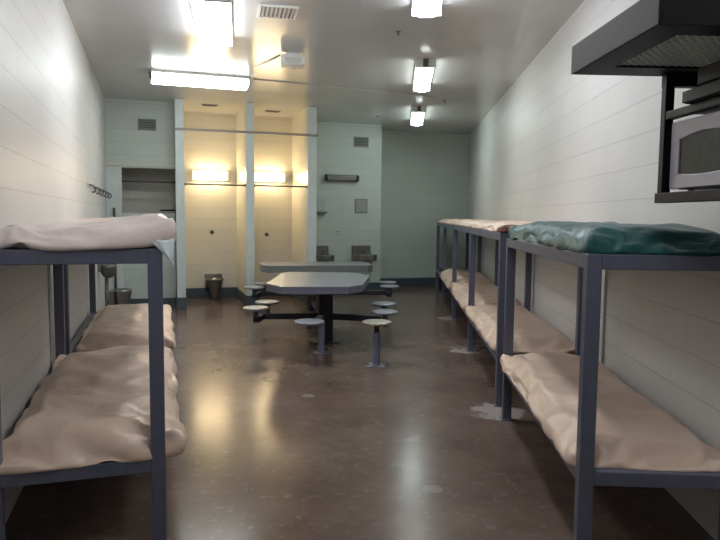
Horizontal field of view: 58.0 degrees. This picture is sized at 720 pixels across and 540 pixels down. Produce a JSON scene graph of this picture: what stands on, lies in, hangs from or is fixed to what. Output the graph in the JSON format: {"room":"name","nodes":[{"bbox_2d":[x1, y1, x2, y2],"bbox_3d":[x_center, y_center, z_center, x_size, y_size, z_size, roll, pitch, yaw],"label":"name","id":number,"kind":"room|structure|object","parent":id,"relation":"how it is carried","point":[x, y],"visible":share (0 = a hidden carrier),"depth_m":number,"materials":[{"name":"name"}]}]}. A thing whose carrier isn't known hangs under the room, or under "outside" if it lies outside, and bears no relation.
{"room":"prison interior","nodes":[
{"label":"prison interior","id":0,"kind":"room"},
{"bbox_2d":[0,0,106,523],"bbox_3d":[-2.511,-0.613,5.320,0.150,3.300,14.620,-1,5,-17],"label":"wall","id":1,"kind":"structure","parent":0,"point":[52,103],"depth_m":4.24,"materials":[{"name":"white paint"}]},
{"bbox_2d":[47,265,52,371],"bbox_3d":[-2.160,0.483,4.546,0.018,1.250,0.018,-1,5,-17],"label":"conduit","id":2,"kind":"object","parent":1,"relation":"attached to","point":[49,271],"visible":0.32,"depth_m":4.53,"materials":[{"name":"metal"}]},
{"bbox_2d":[87,182,111,198],"bbox_3d":[-3.459,-1.045,8.708,0.093,0.114,3.000,-1,5,-17],"label":"hook rail","id":3,"kind":"object","parent":1,"relation":"attached to","point":[88,184],"visible":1,"depth_m":7.97,"materials":[{"name":"metal"}]},
{"bbox_2d":[98,264,115,306],"bbox_3d":[-3.335,0.253,8.595,0.220,1.020,0.240,-1,5,-17],"label":"basin","id":4,"kind":"object","parent":1,"relation":"attached to","point":[107,271],"visible":0.8,"depth_m":8.54,"materials":[{"name":"metal"}]},
{"bbox_2d":[106,167,123,288],"bbox_3d":[-3.929,-0.517,10.446,0.225,2.240,0.200,-1,5,-17],"label":"wall pier","id":5,"kind":"object","parent":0,"point":[113,174],"visible":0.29,"depth_m":10.30,"materials":[{"name":"grey paint"}]},
{"bbox_2d":[113,208,116,288],"bbox_3d":[-3.889,-0.186,10.329,0.036,1.600,0.036,-1,5,-17],"label":"drain pipe","id":6,"kind":"object","parent":5,"relation":"attached to","point":[114,214],"visible":0.34,"depth_m":10.34,"materials":[{"name":"metal"}]},
{"bbox_2d":[104,98,175,298],"bbox_3d":[-3.529,-1.052,10.527,1.055,3.300,0.200,-1,5,-17],"label":"wall","id":7,"kind":"structure","parent":0,"point":[124,143],"depth_m":10.39,"materials":[{"name":"grey paint"}]},
{"bbox_2d":[106,163,174,166],"bbox_3d":[-3.490,-1.676,10.371,1.055,0.030,0.018,-1,5,-17],"label":"trim","id":8,"kind":"structure","parent":7,"relation":"attached to","point":[106,163],"depth_m":10.36,"materials":[{"name":"grey metal"}]},
{"bbox_2d":[138,118,155,130],"bbox_3d":[-3.391,-2.315,10.348,0.280,0.180,0.017,-1,5,-17],"label":"air vent","id":9,"kind":"object","parent":7,"relation":"in","point":[143,124],"visible":1,"depth_m":10.34,"materials":[{"name":"grey metal"}]},
{"bbox_2d":[122,179,174,182],"bbox_3d":[-3.442,-1.439,10.606,0.830,0.056,0.056,-1,5,-17],"label":"curtain rod","id":10,"kind":"object","parent":7,"relation":"attached to","point":[122,179],"visible":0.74,"depth_m":10.61,"materials":[{"name":"metal"}]},
{"bbox_2d":[130,298,175,305],"bbox_3d":[-3.425,0.530,10.614,0.805,0.135,0.014,-1,5,-17],"label":"baseboard","id":11,"kind":"structure","parent":7,"relation":"attached to","point":[169,301],"depth_m":10.67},
{"bbox_2d":[122,168,174,212],"bbox_3d":[-3.747,-1.111,11.216,1.055,3.300,0.150,-1,5,-17],"label":"wall","id":12,"kind":"structure","parent":0,"point":[137,197],"depth_m":11.15,"materials":[{"name":"paint"}]},
{"bbox_2d":[174,98,185,297],"bbox_3d":[-3.185,-1.118,11.362,0.135,3.300,2.350,-1,5,-17],"label":"wall","id":13,"kind":"structure","parent":0,"point":[178,103],"depth_m":10.24,"materials":[{"name":"grey paint"}]},
{"bbox_2d":[176,287,245,308],"bbox_3d":[-2.590,0.469,11.143,1.112,0.185,1.342,-1,5,-17],"label":"baseboard","id":14,"kind":"structure","parent":13,"relation":"attached to","point":[224,291],"depth_m":11.72,"materials":[{"name":"grey paint"}]},
{"bbox_2d":[185,183,245,186],"bbox_3d":[-2.321,-1.370,10.440,0.965,0.056,0.056,-1,5,-17],"label":"curtain rod","id":15,"kind":"object","parent":13,"relation":"attached to","point":[185,183],"visible":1,"depth_m":10.45,"materials":[{"name":"metal"}]},
{"bbox_2d":[184,112,291,287],"bbox_3d":[-2.243,-1.153,11.899,1.985,3.300,0.150,-1,5,-17],"label":"wall","id":16,"kind":"structure","parent":0,"point":[208,208],"depth_m":11.78,"materials":[{"name":"beige paint"}]},
{"bbox_2d":[191,170,228,180],"bbox_3d":[-2.666,-1.682,11.575,0.650,0.170,0.125,-1,5,-17],"label":"wall light","id":17,"kind":"object","parent":16,"relation":"attached to","point":[195,174],"visible":1,"depth_m":11.53,"materials":[{"name":"white plastic"}]},
{"bbox_2d":[254,172,285,181],"bbox_3d":[-1.660,-1.699,11.893,0.600,0.170,0.125,-1,5,-17],"label":"wall light","id":18,"kind":"object","parent":16,"relation":"attached to","point":[258,176],"visible":0.84,"depth_m":11.85,"materials":[{"name":"white plastic"}]},
{"bbox_2d":[236,103,254,295],"bbox_3d":[-2.138,-1.135,11.692,0.130,3.300,2.350,-1,5,-17],"label":"wall","id":19,"kind":"structure","parent":0,"point":[249,107],"depth_m":10.68,"materials":[{"name":"white paint"}]},
{"bbox_2d":[246,296,255,305],"bbox_3d":[-1.797,0.513,10.698,0.154,0.185,0.012,-1,5,-17],"label":"baseboard","id":20,"kind":"structure","parent":19,"relation":"attached to","point":[250,301],"depth_m":10.69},
{"bbox_2d":[292,108,305,261],"bbox_3d":[-1.177,-1.157,12.068,0.150,3.300,2.210,-1,5,-17],"label":"wall","id":21,"kind":"structure","parent":0,"point":[299,120],"depth_m":11.48,"materials":[{"name":"beige paint"}]},
{"bbox_2d":[256,289,306,304],"bbox_3d":[-1.513,0.450,11.489,0.890,0.185,1.330,-1,5,-17],"label":"baseboard","id":22,"kind":"structure","parent":21,"relation":"attached to","point":[303,298],"depth_m":11.38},
{"bbox_2d":[306,107,316,261],"bbox_3d":[-0.823,-1.062,10.952,0.150,3.300,0.140,-1,5,-17],"label":"wall","id":23,"kind":"structure","parent":0,"point":[311,112],"depth_m":10.86,"materials":[{"name":"grey paint"}]},
{"bbox_2d":[175,127,317,136],"bbox_3d":[-1.788,-2.216,10.457,2.290,0.035,0.028,-1,5,-17],"label":"trim","id":24,"kind":"structure","parent":23,"relation":"attached to","point":[187,129],"depth_m":10.43,"materials":[{"name":"grey metal"}]},
{"bbox_2d":[254,184,306,188],"bbox_3d":[-1.313,-1.387,10.758,0.890,0.056,0.056,-1,5,-17],"label":"curtain rod","id":25,"kind":"object","parent":23,"relation":"attached to","point":[254,184],"visible":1,"depth_m":10.73,"materials":[{"name":"metal"}]},
{"bbox_2d":[63,0,583,134],"bbox_3d":[1.092,-2.367,6.311,7.672,0.100,14.620,-1,5,-17],"label":"ceiling","id":26,"kind":"structure","parent":0,"point":[480,48],"depth_m":7.20,"materials":[{"name":"paint"}]},
{"bbox_2d":[149,69,249,89],"bbox_3d":[-2.069,-2.456,8.428,1.268,0.130,0.360,-1,5,-19],"label":"ceiling light","id":27,"kind":"object","parent":26,"relation":"attached to","point":[157,76],"visible":1,"depth_m":8.30,"materials":[{"name":"white plastic"}]},
{"bbox_2d":[201,104,217,106],"bbox_3d":[-2.466,-2.702,10.670,0.260,0.015,0.120,-1,5,-17],"label":"ceiling vent","id":28,"kind":"object","parent":26,"relation":"in","point":[202,104],"visible":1,"depth_m":10.64,"materials":[{"name":"brown metal"}]},
{"bbox_2d":[190,0,232,46],"bbox_3d":[-1.323,-2.240,5.841,0.340,0.120,1.428,0,5,-11],"label":"ceiling light","id":29,"kind":"object","parent":26,"relation":"attached to","point":[212,18],"visible":1,"depth_m":5.71,"materials":[{"name":"white plastic"}]},
{"bbox_2d":[257,4,298,19],"bbox_3d":[-0.727,-2.279,5.742,0.340,0.016,0.340,0,5,-12],"label":"ceiling vent","id":30,"kind":"object","parent":26,"relation":"in","point":[265,10],"visible":1,"depth_m":5.73,"materials":[{"name":"white metal"}]},
{"bbox_2d":[281,52,304,69],"bbox_3d":[-0.750,-2.323,7.244,0.260,0.175,0.186,0,5,-9],"label":"ceiling box","id":31,"kind":"object","parent":26,"relation":"attached to","point":[288,60],"visible":1,"depth_m":7.16,"materials":[{"name":"white plastic"}]},
{"bbox_2d":[253,55,432,96],"bbox_3d":[-0.365,-2.533,8.892,1.208,0.018,3.122,4,6,40],"label":"conduit","id":32,"kind":"object","parent":26,"relation":"attached to","point":[279,55],"visible":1,"depth_m":8.98,"materials":[{"name":"metal"}]},
{"bbox_2d":[411,106,425,125],"bbox_3d":[1.011,-2.678,11.352,0.230,0.110,1.548,1,5,3],"label":"ceiling light","id":33,"kind":"object","parent":26,"relation":"attached to","point":[418,112],"visible":1,"depth_m":10.96,"materials":[{"name":"white plastic"}]},
{"bbox_2d":[411,112,424,125],"bbox_3d":[1.011,-2.660,11.354,0.210,0.075,1.476,1,5,3],"label":"diffuser","id":34,"kind":"object","parent":33,"relation":"attached to","point":[417,118],"depth_m":11.31,"materials":[{"name":"white plastic"}]},
{"bbox_2d":[413,58,435,91],"bbox_3d":[0.794,-2.414,8.128,0.230,0.110,1.448,1,5,3],"label":"ceiling light","id":35,"kind":"object","parent":26,"relation":"attached to","point":[424,68],"visible":1,"depth_m":7.79,"materials":[{"name":"white plastic"}]},
{"bbox_2d":[414,68,433,91],"bbox_3d":[0.794,-2.397,8.130,0.210,0.075,1.376,1,5,3],"label":"diffuser","id":36,"kind":"object","parent":35,"relation":"attached to","point":[422,76],"depth_m":8.08,"materials":[{"name":"white plastic"}]},
{"bbox_2d":[412,0,442,17],"bbox_3d":[0.523,-2.146,4.845,0.250,0.110,1.428,1,5,3],"label":"ceiling light","id":37,"kind":"object","parent":26,"relation":"attached to","point":[420,8],"visible":1,"depth_m":5.33,"materials":[{"name":"white plastic"}]},
{"bbox_2d":[316,121,381,281],"bbox_3d":[-0.511,-1.232,13.046,1.710,3.300,0.740,-1,5,-17],"label":"wall","id":38,"kind":"structure","parent":0,"point":[337,154],"depth_m":12.73,"materials":[{"name":"grey paint"}]},
{"bbox_2d":[316,199,326,212],"bbox_3d":[-0.739,-1.236,12.537,0.200,0.272,0.090,-1,5,-17],"label":"mirror","id":39,"kind":"object","parent":38,"relation":"attached to","point":[321,203],"visible":1,"depth_m":12.57,"materials":[{"name":"metal"}]},
{"bbox_2d":[316,245,327,253],"bbox_3d":[-0.748,-0.391,12.627,0.270,0.170,0.050,-1,5,-17],"label":"backsplash","id":40,"kind":"structure","parent":38,"relation":"attached to","point":[319,248],"depth_m":12.61,"materials":[{"name":"silver metal"}]},
{"bbox_2d":[316,245,333,260],"bbox_3d":[-0.678,-0.321,12.508,0.330,0.290,0.330,-1,5,-17],"label":"basin","id":41,"kind":"object","parent":38,"relation":"attached to","point":[322,254],"visible":0.78,"depth_m":12.49,"materials":[{"name":"silver metal"}]},
{"bbox_2d":[325,174,358,181],"bbox_3d":[-0.355,-1.781,12.604,0.680,0.130,0.105,-1,5,-17],"label":"wall light","id":42,"kind":"object","parent":38,"relation":"attached to","point":[328,177],"visible":1,"depth_m":12.57,"materials":[{"name":"metal"}]},
{"bbox_2d":[328,175,355,180],"bbox_3d":[-0.346,-1.778,12.578,0.580,0.100,0.040,-1,5,-17],"label":"diffuser","id":43,"kind":"object","parent":42,"relation":"attached to","point":[330,177],"depth_m":12.56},
{"bbox_2d":[355,199,366,212],"bbox_3d":[0.023,-1.263,12.815,0.260,0.280,0.016,-1,5,-17],"label":"plate","id":44,"kind":"object","parent":38,"relation":"attached to","point":[360,204],"visible":1,"depth_m":12.81,"materials":[{"name":"grey metal"}]},
{"bbox_2d":[354,137,368,146],"bbox_3d":[0.025,-2.503,12.708,0.300,0.190,0.017,-1,5,-17],"label":"air vent","id":45,"kind":"object","parent":38,"relation":"in","point":[358,141],"visible":1,"depth_m":12.71,"materials":[{"name":"grey metal"}]},
{"bbox_2d":[352,245,370,253],"bbox_3d":[0.024,-0.404,12.871,0.380,0.170,0.050,-1,5,-17],"label":"backsplash","id":46,"kind":"structure","parent":38,"relation":"attached to","point":[356,249],"depth_m":12.84,"materials":[{"name":"silver metal"}]},
{"bbox_2d":[352,245,376,260],"bbox_3d":[0.095,-0.334,12.752,0.440,0.290,0.330,-1,5,-17],"label":"basin","id":47,"kind":"object","parent":38,"relation":"attached to","point":[359,252],"visible":1,"depth_m":12.79,"materials":[{"name":"silver metal"}]},
{"bbox_2d":[5,286,713,539],"bbox_3d":[1.060,1.022,6.590,7.672,0.100,14.620,-1,5,-17],"label":"floor","id":48,"kind":"structure","parent":0,"point":[286,440],"depth_m":4.14,"materials":[{"name":"brown concrete"}]},
{"bbox_2d":[64,264,96,354],"bbox_3d":[-2.278,0.298,6.145,0.747,1.352,2.424,-1,5,-17],"label":"bunk bed","id":49,"kind":"object","parent":48,"relation":"on","point":[70,347],"visible":0.05,"depth_m":5.61,"materials":[{"name":"metal"}]},
{"bbox_2d":[82,217,115,219],"bbox_3d":[-2.254,-0.431,6.040,0.742,0.119,2.098,-1,5,-17],"label":"mattress","id":50,"kind":"object","parent":49,"relation":"on","point":[110,217],"visible":0.12,"depth_m":5.17,"materials":[{"name":"beige fabric"}]},
{"bbox_2d":[74,303,175,351],"bbox_3d":[-2.136,0.490,6.051,0.792,0.149,2.099,-1,5,-17],"label":"mattress","id":51,"kind":"object","parent":49,"relation":"on","point":[124,324],"visible":0.81,"depth_m":5.51,"materials":[{"name":"beige fabric"}]},
{"bbox_2d":[0,247,169,539],"bbox_3d":[-1.533,0.499,3.793,0.747,1.352,2.174,-1,5,-17],"label":"bunk bed","id":52,"kind":"object","parent":48,"relation":"on","point":[151,256],"visible":0.45,"depth_m":2.84,"materials":[{"name":"metal"}]},
{"bbox_2d":[0,214,175,250],"bbox_3d":[-1.482,-0.243,3.699,0.795,0.159,2.097,-1,5,-17],"label":"mattress","id":53,"kind":"object","parent":52,"relation":"on","point":[136,231],"visible":0.96,"depth_m":2.77,"materials":[{"name":"white fabric"}]},
{"bbox_2d":[153,238,173,265],"bbox_3d":[-0.859,-0.075,2.812,0.105,0.122,0.031,-1,5,-17],"label":"plastic bag","id":54,"kind":"object","parent":53,"relation":"hanging from","point":[166,247],"visible":1,"depth_m":2.82,"materials":[{"name":"white plastic"}]},
{"bbox_2d":[0,345,186,474],"bbox_3d":[-1.476,0.679,3.789,0.832,0.177,2.109,-1,5,-17],"label":"mattress","id":55,"kind":"object","parent":52,"relation":"on","point":[93,407],"visible":0.9,"depth_m":3.08,"materials":[{"name":"beige fabric"}]},
{"bbox_2d":[109,288,131,304],"bbox_3d":[-3.613,0.477,9.737,0.370,0.380,0.270,-1,5,-17],"label":"toilet","id":56,"kind":"object","parent":48,"relation":"on","point":[119,296],"visible":0.62,"depth_m":9.64,"materials":[{"name":"silver metal"}]},
{"bbox_2d":[205,273,223,299],"bbox_3d":[-2.601,0.294,11.589,0.330,0.460,0.435,-1,5,-17],"label":"toilet","id":57,"kind":"object","parent":48,"relation":"on","point":[213,281],"visible":1,"depth_m":11.48,"materials":[{"name":"silver metal"}]},
{"bbox_2d":[243,272,397,353],"bbox_3d":[-0.560,0.477,7.801,1.807,0.757,2.338,-3,6,-39],"label":"dining table","id":58,"kind":"object","parent":48,"relation":"on","point":[322,286],"visible":0.97,"depth_m":7.63,"materials":[{"name":"grey metal"}]},
{"bbox_2d":[244,262,398,312],"bbox_3d":[-0.527,0.298,9.967,2.480,0.757,1.510,-1,5,-17],"label":"dining table","id":59,"kind":"object","parent":48,"relation":"on","point":[268,267],"visible":0.73,"depth_m":9.90,"materials":[{"name":"grey metal"}]},
{"bbox_2d":[362,319,391,367],"bbox_3d":[0.167,0.739,6.526,0.300,0.457,0.300,-1,5,-17],"label":"stool","id":60,"kind":"object","parent":48,"relation":"on","point":[376,323],"visible":1,"depth_m":6.50,"materials":[{"name":"metal"}]},
{"bbox_2d":[435,223,468,287],"bbox_3d":[1.896,-0.225,12.769,0.706,1.385,2.112,1,5,3],"label":"bunk bed","id":61,"kind":"object","parent":48,"relation":"on","point":[438,270],"visible":0.34,"depth_m":13.74,"materials":[{"name":"metal"}]},
{"bbox_2d":[437,219,450,223],"bbox_3d":[1.899,-0.957,12.670,0.702,0.089,1.998,1,5,3],"label":"mattress","id":62,"kind":"object","parent":61,"relation":"on","point":[441,220],"visible":0.29,"depth_m":12.43,"materials":[{"name":"beige fabric"}]},
{"bbox_2d":[441,224,481,300],"bbox_3d":[1.767,-0.052,10.655,0.706,1.385,2.162,1,5,3],"label":"bunk bed","id":63,"kind":"object","parent":48,"relation":"on","point":[445,226],"visible":0.29,"depth_m":11.64,"materials":[{"name":"metal"}]},
{"bbox_2d":[444,219,480,224],"bbox_3d":[1.771,-0.784,10.566,0.702,0.089,2.047,1,5,3],"label":"mattress","id":64,"kind":"object","parent":63,"relation":"on","point":[452,221],"visible":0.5,"depth_m":10.33,"materials":[{"name":"beige fabric"}]},
{"bbox_2d":[440,269,493,288],"bbox_3d":[1.742,0.125,10.679,0.748,0.187,1.990,1,5,3],"label":"mattress","id":65,"kind":"object","parent":63,"relation":"on","point":[462,275],"visible":0.68,"depth_m":10.13,"materials":[{"name":"beige fabric"}]},
{"bbox_2d":[450,225,498,318],"bbox_3d":[1.632,0.129,8.441,0.706,1.385,2.312,1,5,3],"label":"bunk bed","id":66,"kind":"object","parent":48,"relation":"on","point":[456,228],"visible":0.3,"depth_m":9.50,"materials":[{"name":"metal"}]},
{"bbox_2d":[455,220,512,227],"bbox_3d":[1.636,-0.603,8.357,0.702,0.089,2.196,1,5,3],"label":"mattress","id":67,"kind":"object","parent":66,"relation":"on","point":[465,223],"visible":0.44,"depth_m":8.07,"materials":[{"name":"beige fabric"}]},
{"bbox_2d":[451,282,521,309],"bbox_3d":[1.619,0.326,8.467,0.735,0.149,2.147,1,5,3],"label":"mattress","id":68,"kind":"object","parent":66,"relation":"on","point":[485,294],"visible":0.51,"depth_m":8.39,"materials":[{"name":"beige fabric"}]},
{"bbox_2d":[466,228,582,406],"bbox_3d":[1.495,0.313,6.197,0.706,1.385,2.224,1,5,3],"label":"bunk bed","id":69,"kind":"object","parent":48,"relation":"on","point":[501,236],"visible":0.21,"depth_m":5.17,"materials":[{"name":"metal"}]},
{"bbox_2d":[472,220,532,231],"bbox_3d":[1.502,-0.424,6.166,0.693,0.089,2.029,1,5,3],"label":"mattress","id":70,"kind":"object","parent":69,"relation":"on","point":[491,225],"visible":0.41,"depth_m":5.87,"materials":[{"name":"beige fabric"}]},
{"bbox_2d":[497,225,519,231],"bbox_3d":[1.247,-0.326,5.099,0.340,0.060,0.121,1,5,3],"label":"cloth","id":71,"kind":"object","parent":69,"relation":"on","point":[505,228],"visible":0.27,"depth_m":5.05,"materials":[{"name":"red fabric"}]},
{"bbox_2d":[465,305,574,352],"bbox_3d":[1.483,0.514,6.232,0.742,0.139,2.147,1,5,3],"label":"mattress","id":72,"kind":"object","parent":69,"relation":"on","point":[532,334],"visible":0.82,"depth_m":5.63,"materials":[{"name":"beige fabric"}]},
{"bbox_2d":[500,238,719,539],"bbox_3d":[1.347,0.528,3.781,0.706,1.352,2.104,1,5,3],"label":"bunk bed","id":73,"kind":"object","parent":48,"relation":"on","point":[585,475],"visible":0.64,"depth_m":2.77,"materials":[{"name":"metal"}]},
{"bbox_2d":[500,352,719,472],"bbox_3d":[1.335,0.726,3.818,0.743,0.133,2.049,1,5,3],"label":"mattress","id":74,"kind":"object","parent":73,"relation":"on","point":[632,432],"visible":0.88,"depth_m":3.19,"materials":[{"name":"beige fabric"}]},
{"bbox_2d":[508,221,719,255],"bbox_3d":[1.357,-0.206,3.710,0.713,0.138,2.029,1,5,3],"label":"mattress","id":75,"kind":"object","parent":73,"relation":"on","point":[578,237],"visible":1,"depth_m":2.80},
{"bbox_2d":[380,130,469,277],"bbox_3d":[0.449,-1.286,13.814,4.005,3.300,0.150,-1,5,-17],"label":"wall","id":76,"kind":"structure","parent":0,"point":[425,176],"depth_m":13.99,"materials":[{"name":"grey paint"}]},
{"bbox_2d":[364,277,441,289],"bbox_3d":[0.560,0.303,13.511,3.984,0.185,0.752,-1,5,-17],"label":"baseboard","id":77,"kind":"structure","parent":76,"relation":"attached to","point":[430,281],"depth_m":14.04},
{"bbox_2d":[468,0,719,539],"bbox_3d":[1.974,-0.665,6.459,0.151,3.300,17.200,1,5,3],"label":"wall","id":78,"kind":"structure","parent":0,"point":[558,145],"depth_m":4.70,"materials":[{"name":"white paint"}]},
{"bbox_2d":[571,0,719,202],"bbox_3d":[1.280,-0.579,2.403,0.760,0.647,0.720,0,5,-3],"label":"wall rack","id":79,"kind":"object","parent":78,"relation":"attached to","point":[646,24],"visible":0.98,"depth_m":2.40,"materials":[{"name":"black metal"}]},
{"bbox_2d":[571,0,719,75],"bbox_3d":[1.282,-0.844,2.381,0.914,0.115,0.886,-1,5,-17],"label":"tray","id":80,"kind":"object","parent":79,"relation":"on","point":[646,24],"depth_m":2.28,"materials":[{"name":"black paint"}]},
{"bbox_2d":[618,35,719,67],"bbox_3d":[1.237,-0.850,2.378,0.620,0.091,0.640,0,5,-3],"label":"mesh panel","id":81,"kind":"object","parent":79,"relation":"on","point":[679,35],"visible":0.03,"depth_m":2.44,"materials":[{"name":"grey metal"}]},
{"bbox_2d":[669,111,719,190],"bbox_3d":[1.468,-0.441,2.429,0.330,0.294,0.560,0,5,-3],"label":"microwave","id":82,"kind":"object","parent":79,"relation":"on","point":[695,142],"visible":0.94,"depth_m":2.53,"materials":[{"name":"silver metal"}]},
{"bbox_2d":[682,79,719,103],"bbox_3d":[1.389,-0.651,2.327,0.260,0.050,0.410,0,5,-3],"label":"media box","id":83,"kind":"object","parent":79,"relation":"on","point":[712,89],"visible":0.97,"depth_m":2.40,"materials":[{"name":"black plastic"}]},
{"bbox_2d":[697,60,719,85],"bbox_3d":[1.392,-0.705,2.273,0.260,0.066,0.310,0,5,-3],"label":"media box","id":84,"kind":"object","parent":83,"relation":"on","point":[709,73],"visible":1,"depth_m":2.35,"materials":[{"name":"black plastic"}]},
{"bbox_2d":[697,107,719,114],"bbox_3d":[1.483,-0.626,2.405,0.315,0.008,0.610,0,5,-3],"label":"shelf","id":85,"kind":"object","parent":79,"relation":"attached to","point":[716,109],"depth_m":2.63,"materials":[{"name":"black metal"}]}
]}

